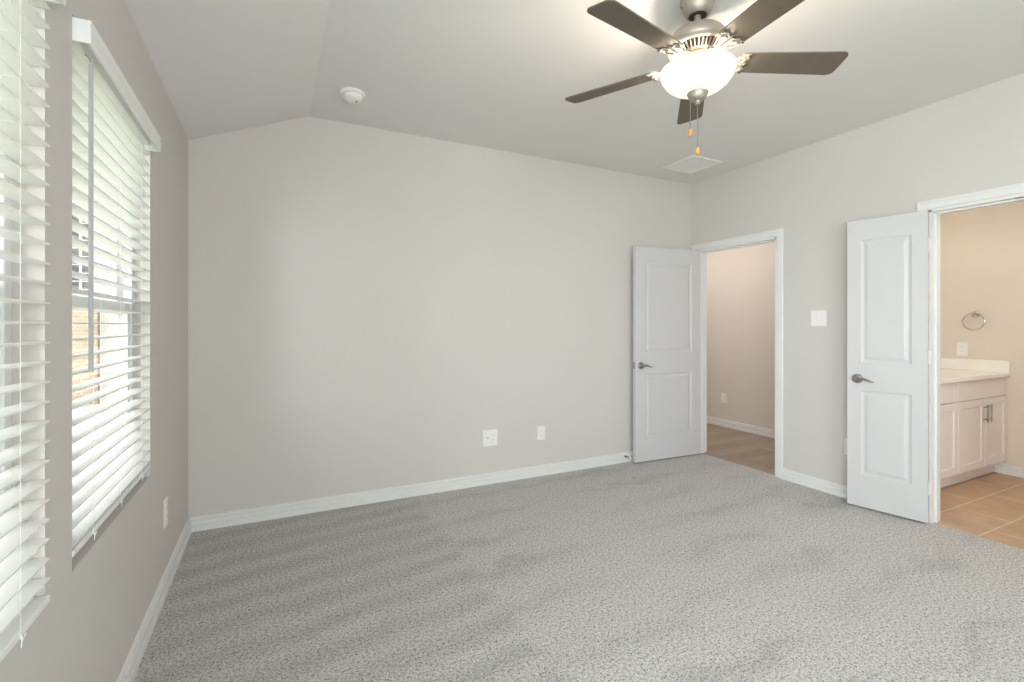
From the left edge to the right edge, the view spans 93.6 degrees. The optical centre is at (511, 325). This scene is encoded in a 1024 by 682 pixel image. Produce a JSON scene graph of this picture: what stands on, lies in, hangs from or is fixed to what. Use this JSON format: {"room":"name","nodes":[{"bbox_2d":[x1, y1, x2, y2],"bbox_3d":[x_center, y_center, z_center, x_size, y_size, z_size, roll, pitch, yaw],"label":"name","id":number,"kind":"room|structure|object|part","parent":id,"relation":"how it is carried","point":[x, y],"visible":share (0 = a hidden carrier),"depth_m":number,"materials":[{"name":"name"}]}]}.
{"room":"empty bedroom","nodes":[
{"label":"empty bedroom","id":0,"kind":"room"},
{"bbox_2d":[0,0,187,681],"bbox_3d":[-0.835,0.068,0.425,0.170,2.497,6.006,0,0,-26],"label":"wall","id":1,"kind":"structure","parent":0,"point":[101,596],"depth_m":1.44,"materials":[{"name":"paint"}]},
{"bbox_2d":[0,131,11,516],"bbox_3d":[-0.966,-0.086,0.670,0.074,1.473,0.904,0,0,-26],"label":"window","id":2,"kind":"structure","parent":1,"relation":"in","point":[5,266],"depth_m":1.06,"materials":[{"name":"white plastic"}]},
{"bbox_2d":[0,0,65,662],"bbox_3d":[-0.885,-0.081,0.713,0.081,1.477,0.902,0,0,-26],"label":"window blind","id":3,"kind":"object","parent":1,"relation":"attached to","point":[19,609],"visible":1,"depth_m":1.02,"materials":[{"name":"white plastic"}]},
{"bbox_3d":[-1.026,-0.075,0.968,0.055,1.413,0.001,0,0,-26],"label":"ladder cord","id":4,"kind":"part","parent":3,"relation":"part of","materials":[{"name":"white fabric"}]},
{"bbox_3d":[-0.896,0.632,0.706,0.053,0.017,0.892,0,0,-26],"label":"rail","id":5,"kind":"part","parent":3,"relation":"part of","materials":[{"name":"white"}]},
{"bbox_2d":[72,210,133,436],"bbox_3d":[-1.445,-0.086,1.631,0.074,1.473,0.904,0,0,-26],"label":"window","id":6,"kind":"structure","parent":1,"relation":"in","point":[76,300],"depth_m":1.99,"materials":[{"name":"white plastic"}]},
{"bbox_3d":[-1.461,-0.417,1.623,0.026,0.737,0.832,0,0,-26],"label":"sash","id":7,"kind":"part","parent":6,"relation":"part of","materials":[{"name":"white plastic"}]},
{"bbox_3d":[-1.431,0.262,1.637,0.032,0.706,0.832,0,0,-26],"label":"sash","id":8,"kind":"part","parent":6,"relation":"part of","materials":[{"name":"white plastic"}]},
{"bbox_3d":[-1.445,-0.086,1.631,0.074,1.473,0.904,0,0,-26],"label":"frame","id":9,"kind":"part","parent":6,"relation":"part of","materials":[{"name":"white plastic"}]},
{"bbox_2d":[72,16,160,556],"bbox_3d":[-1.369,-0.094,1.671,0.092,1.452,0.902,0,0,-26],"label":"window blind","id":10,"kind":"object","parent":1,"relation":"attached to","point":[111,127],"visible":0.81,"depth_m":1.55,"materials":[{"name":"white plastic"}]},
{"bbox_3d":[-1.255,-0.088,1.401,0.055,1.388,0.001,0,0,-26],"label":"ladder cord","id":11,"kind":"part","parent":10,"relation":"part of","materials":[{"name":"white fabric"}]},
{"bbox_3d":[-1.381,-0.088,1.655,0.055,1.388,0.001,0,0,-26],"label":"ladder cord","id":12,"kind":"part","parent":10,"relation":"part of","materials":[{"name":"white fabric"}]},
{"bbox_3d":[-1.384,0.608,1.661,0.053,0.017,0.892,0,0,-26],"label":"rail","id":13,"kind":"part","parent":10,"relation":"part of","materials":[{"name":"white"}]},
{"bbox_3d":[-1.515,-0.088,1.923,0.055,1.388,0.001,0,0,-26],"label":"ladder cord","id":14,"kind":"part","parent":10,"relation":"part of","materials":[{"name":"white fabric"}]},
{"bbox_2d":[116,517,191,681],"bbox_3d":[-0.750,1.250,0.468,0.020,0.091,5.706,0,0,-26],"label":"baseboard","id":15,"kind":"structure","parent":1,"relation":"attached to","point":[128,672],"depth_m":2.06,"materials":[{"name":"paint"}]},
{"bbox_2d":[164,495,167,528],"bbox_3d":[-1.703,0.918,2.367,0.009,0.140,0.078,0,0,-26],"label":"wall outlet","id":16,"kind":"object","parent":1,"relation":"attached to","point":[166,497],"visible":1,"depth_m":2.35,"materials":[{"name":"white plastic"}]},
{"bbox_2d":[188,116,690,516],"bbox_3d":[-0.069,-0.066,4.061,4.445,2.763,0.120,0,0,-26],"label":"wall","id":17,"kind":"structure","parent":0,"point":[365,303],"depth_m":3.58,"materials":[{"name":"paint"}]},
{"bbox_2d":[190,451,632,531],"bbox_3d":[-0.089,1.250,3.973,4.330,0.091,0.020,0,0,-26],"label":"baseboard","id":18,"kind":"structure","parent":17,"relation":"attached to","point":[262,513],"depth_m":3.56,"materials":[{"name":"paint"}]},
{"bbox_2d":[483,429,497,446],"bbox_3d":[-0.177,0.922,3.934,0.132,0.132,0.012,0,0,-26],"label":"wall outlet","id":19,"kind":"object","parent":17,"relation":"attached to","point":[490,437],"visible":1,"depth_m":3.94,"materials":[{"name":"white plastic"}]},
{"bbox_2d":[537,425,544,439],"bbox_3d":[0.252,0.930,4.149,0.075,0.122,0.009,0,0,-26],"label":"wall outlet","id":20,"kind":"object","parent":17,"relation":"attached to","point":[540,429],"visible":1,"depth_m":4.15,"materials":[{"name":"white plastic"}]},
{"bbox_2d":[125,0,1023,183],"bbox_3d":[1.230,-1.354,1.454,4.446,0.386,5.946,0,0,-26],"label":"ceiling","id":21,"kind":"structure","parent":0,"point":[492,74],"depth_m":2.64,"materials":[{"name":"paint"}]},
{"bbox_2d":[339,87,365,103],"bbox_3d":[-0.994,-1.419,2.996,0.156,0.056,0.156,0,0,-26],"label":"smoke detector","id":22,"kind":"object","parent":21,"relation":"attached to","point":[351,95],"visible":1,"depth_m":2.96,"materials":[{"name":"white plastic"}]},
{"bbox_2d":[663,155,721,173],"bbox_3d":[1.621,-1.442,4.329,0.360,0.010,0.360,0,0,-26],"label":"ceiling vent","id":23,"kind":"object","parent":21,"relation":"in","point":[692,164],"visible":1,"depth_m":4.31,"materials":[{"name":"white plastic"}]},
{"bbox_2d":[565,0,847,154],"bbox_3d":[0.812,-1.100,2.087,1.230,0.694,1.220,0,0,-26],"label":"ceiling fan","id":24,"kind":"object","parent":21,"relation":"hanging from","point":[700,65],"visible":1,"depth_m":2.04,"materials":[{"name":"brushed nickel metal"},{"name":"dark brown wood"},{"name":"frosted glass"}]},
{"bbox_3d":[0.487,-1.159,2.354,0.466,0.034,0.134,0,0,35],"label":"blade","id":25,"kind":"part","parent":24,"relation":"part of","materials":[{"name":"brown wood"}]},
{"bbox_3d":[0.494,-1.159,1.878,0.466,0.034,0.134,0,0,-37],"label":"blade","id":26,"kind":"part","parent":24,"relation":"part of","materials":[{"name":"brown wood"}]},
{"bbox_3d":[0.786,-0.850,2.120,0.021,0.033,0.021,0,0,-26],"label":"wooden pull","id":27,"kind":"part","parent":24,"relation":"part of","materials":[{"name":"brown wood"}]},
{"bbox_3d":[0.938,-1.159,2.507,0.134,0.034,0.466,0,0,17],"label":"blade","id":28,"kind":"part","parent":24,"relation":"part of","materials":[{"name":"brown wood"}]},
{"bbox_2d":[668,31,725,60],"bbox_3d":[0.818,-1.202,2.120,0.245,0.045,0.245,0,0,-26],"label":"vent","id":29,"kind":"object","parent":24,"relation":"attached to","point":[693,41],"depth_m":2.03,"materials":[{"name":"silver metal"}]},
{"bbox_3d":[0.818,-0.878,2.120,0.005,0.188,0.004,0,0,34],"label":"pull chain","id":30,"kind":"part","parent":24,"relation":"part of","materials":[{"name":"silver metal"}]},
{"bbox_3d":[0.818,-0.769,2.120,0.021,0.033,0.021,0,0,-26],"label":"wooden pull","id":31,"kind":"part","parent":24,"relation":"part of","materials":[{"name":"brown wood"}]},
{"bbox_3d":[0.818,-1.075,2.120,0.314,0.107,0.314,0,0,-26],"label":"lamp shade","id":32,"kind":"part","parent":24,"relation":"part of","materials":[{"name":"white glass"}]},
{"bbox_3d":[0.949,-1.159,1.737,0.134,0.034,0.466,0,0,-19],"label":"blade","id":33,"kind":"part","parent":24,"relation":"part of","materials":[{"name":"brown wood"}]},
{"bbox_3d":[1.223,-1.159,2.126,0.466,0.034,0.134,0,0,-1],"label":"blade","id":34,"kind":"part","parent":24,"relation":"part of","materials":[{"name":"brown wood"}]},
{"bbox_2d":[133,423,1023,681],"bbox_3d":[1.343,1.326,3.183,6.188,0.060,8.700,0,0,-26],"label":"floor","id":35,"kind":"structure","parent":0,"point":[700,567],"depth_m":2.38,"materials":[{"name":"carpet"}]},
{"bbox_2d":[940,377,1005,487],"bbox_3d":[3.419,0.871,4.046,1.689,0.850,0.622,0,0,-26],"label":"bathroom vanity","id":36,"kind":"object","parent":35,"relation":"on","point":[972,413],"visible":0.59,"depth_m":3.91,"materials":[{"name":"paint"}]},
{"bbox_3d":[3.330,0.527,3.705,0.396,0.154,0.019,0,0,-26],"label":"drawer","id":37,"kind":"part","parent":36,"relation":"part of","materials":[{"name":"paint"}]},
{"bbox_3d":[3.330,0.892,3.705,0.396,0.564,0.019,0,0,-26],"label":"door","id":38,"kind":"part","parent":36,"relation":"part of","materials":[{"name":"paint"}]},
{"bbox_3d":[3.720,0.892,3.900,0.458,0.564,0.019,0,0,-26],"label":"door","id":39,"kind":"part","parent":36,"relation":"part of","materials":[{"name":"paint"}]},
{"bbox_2d":[940,358,1009,383],"bbox_3d":[3.413,0.378,4.056,1.697,0.134,0.617,0,0,-26],"label":"countertop","id":40,"kind":"structure","parent":36,"relation":"on","point":[952,370],"depth_m":4.22,"materials":[{"name":"stone"}]},
{"bbox_3d":[3.902,0.527,3.990,0.866,0.154,0.019,0,0,-26],"label":"drawer","id":41,"kind":"part","parent":36,"relation":"part of","materials":[{"name":"paint"}]},
{"bbox_3d":[3.912,0.729,3.965,0.012,0.145,0.037,0,0,-26],"label":"bar pull","id":42,"kind":"part","parent":36,"relation":"part of","materials":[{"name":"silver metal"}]},
{"bbox_3d":[3.966,0.729,3.992,0.012,0.145,0.037,0,0,-26],"label":"bar pull","id":43,"kind":"part","parent":36,"relation":"part of","materials":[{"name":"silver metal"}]},
{"bbox_3d":[4.110,0.892,4.094,0.402,0.564,0.019,0,0,-26],"label":"door","id":44,"kind":"part","parent":36,"relation":"part of","materials":[{"name":"paint"}]},
{"bbox_2d":[707,242,774,429],"bbox_3d":[2.601,-0.045,6.452,0.100,2.803,4.170,0,0,-26],"label":"wall","id":45,"kind":"structure","parent":0,"point":[740,281],"depth_m":5.90,"materials":[{"name":"paint"}]},
{"bbox_2d":[721,393,725,402],"bbox_3d":[2.700,0.930,6.130,0.009,0.122,0.075,0,0,-26],"label":"wall outlet","id":46,"kind":"object","parent":45,"relation":"attached to","point":[723,395],"visible":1,"depth_m":6.13,"materials":[{"name":"white plastic"}]},
{"bbox_2d":[707,416,774,438],"bbox_3d":[2.569,1.250,6.380,0.020,0.091,4.070,0,0,-26],"label":"baseboard","id":47,"kind":"structure","parent":45,"relation":"attached to","point":[756,430],"depth_m":5.88,"materials":[{"name":"paint"}]},
{"bbox_2d":[691,73,1023,485],"bbox_3d":[3.168,-0.066,2.420,0.115,2.763,5.706,0,0,-26],"label":"wall","id":48,"kind":"structure","parent":0,"point":[973,140],"depth_m":3.71,"materials":[{"name":"paint"}]},
{"bbox_2d":[633,246,699,462],"bbox_3d":[1.513,0.273,4.667,0.821,2.022,0.139,0,0,-24],"label":"door","id":49,"kind":"structure","parent":48,"relation":"in","point":[666,282],"depth_m":4.63,"materials":[{"name":"paint"}]},
{"bbox_3d":[1.254,0.379,4.505,0.142,0.066,0.052,0,0,-24],"label":"lever handle","id":50,"kind":"part","parent":49,"relation":"part of","materials":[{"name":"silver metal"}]},
{"bbox_2d":[692,228,782,478],"bbox_3d":[2.120,0.240,4.518,0.143,2.112,0.980,0,0,-26],"label":"door frame","id":51,"kind":"structure","parent":48,"relation":"attached to","point":[763,237],"depth_m":4.30,"materials":[{"name":"paint"}]},
{"bbox_2d":[782,468,846,498],"bbox_3d":[3.107,1.250,2.390,0.020,0.091,5.706,0,0,-26],"label":"baseboard","id":52,"kind":"structure","parent":48,"relation":"attached to","point":[837,489],"depth_m":3.80,"materials":[{"name":"paint"}]},
{"bbox_2d":[811,310,826,325],"bbox_3d":[2.416,-0.053,3.788,0.010,0.125,0.122,0,0,-26],"label":"light switch","id":53,"kind":"object","parent":48,"relation":"attached to","point":[818,318],"visible":1,"depth_m":3.78,"materials":[{"name":"white plastic"}]},
{"bbox_2d":[844,438,846,454],"bbox_3d":[2.518,0.911,3.584,0.009,0.122,0.075,0,0,-26],"label":"wall outlet","id":54,"kind":"object","parent":48,"relation":"attached to","point":[845,439],"visible":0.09,"depth_m":3.61,"materials":[{"name":"white plastic"}]},
{"bbox_2d":[847,210,930,522],"bbox_3d":[2.557,0.270,3.287,0.095,2.028,0.459,0,0,-38],"label":"door","id":55,"kind":"structure","parent":48,"relation":"in","point":[889,355],"depth_m":3.28,"materials":[{"name":"paint"}]},
{"bbox_3d":[2.461,0.379,3.377,0.052,0.066,0.142,0,0,-38],"label":"lever handle","id":56,"kind":"part","parent":55,"relation":"part of","materials":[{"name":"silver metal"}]},
{"bbox_2d":[917,182,1023,522],"bbox_3d":[2.990,0.240,2.772,0.143,2.112,1.038,0,0,-26],"label":"door frame","id":57,"kind":"structure","parent":48,"relation":"attached to","point":[934,214],"depth_m":3.15,"materials":[{"name":"paint"}]},
{"bbox_2d":[940,201,1023,467],"bbox_3d":[4.752,-0.045,3.390,0.100,2.803,3.230,0,0,-26],"label":"wall","id":58,"kind":"structure","parent":0,"point":[982,249],"depth_m":4.28,"materials":[{"name":"paint"}]},
{"bbox_2d":[957,342,967,355],"bbox_3d":[4.164,0.220,4.449,0.009,0.125,0.078,0,0,-26],"label":"wall outlet","id":59,"kind":"object","parent":58,"relation":"attached to","point":[962,347],"visible":1,"depth_m":4.44,"materials":[{"name":"white plastic"}]},
{"bbox_2d":[959,345,963,352],"bbox_3d":[4.162,0.220,4.448,0.004,0.068,0.034,0,0,-26],"label":"receptacle","id":60,"kind":"object","parent":59,"relation":"attached to","point":[961,347],"depth_m":4.45,"materials":[{"name":"white plastic"}]},
{"bbox_2d":[962,311,984,329],"bbox_3d":[4.186,-0.040,4.354,0.053,0.174,0.161,0,0,-26],"label":"towel ring","id":61,"kind":"object","parent":58,"relation":"attached to","point":[975,313],"visible":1,"depth_m":4.35,"materials":[{"name":"silver metal"}]},
{"bbox_2d":[994,462,1023,477],"bbox_3d":[4.816,1.250,3.126,0.020,0.091,2.500,0,0,-26],"label":"baseboard","id":62,"kind":"structure","parent":58,"relation":"attached to","point":[1008,469],"depth_m":4.15,"materials":[{"name":"paint"}]},
{"label":"outside","id":63,"kind":"structure","parent":0,"visible":0},
{"bbox_3d":[-19.961,1.596,5.696,29.347,0.100,52.000,0,0,-26],"label":"ground","id":64,"kind":"structure","parent":63,"visible":0},
{"bbox_2d":[72,404,99,462],"bbox_3d":[-4.739,1.556,4.957,2.737,0.080,10.700,0,0,-26],"label":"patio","id":65,"kind":"structure","parent":64,"relation":"on","point":[78,410],"depth_m":7.49,"materials":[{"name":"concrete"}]},
{"bbox_2d":[72,184,99,403],"bbox_3d":[-10.807,-1.554,10.815,8.700,6.200,6.000,0,0,-26],"label":"house","id":66,"kind":"structure","parent":64,"relation":"on","point":[78,330],"depth_m":9.27,"materials":[{"name":"brick"},{"name":"glass"}]},
{"bbox_3d":[-8.303,-1.404,9.264,0.340,1.500,0.030,0,0,-26],"label":"pane","id":67,"kind":"part","parent":66,"relation":"part of","materials":[{"name":"clear glass"}]},
{"bbox_3d":[-7.872,0.596,9.206,0.080,1.900,0.100,0,0,-26],"label":"porch post","id":68,"kind":"part","parent":66,"relation":"part of","materials":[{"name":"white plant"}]}
]}

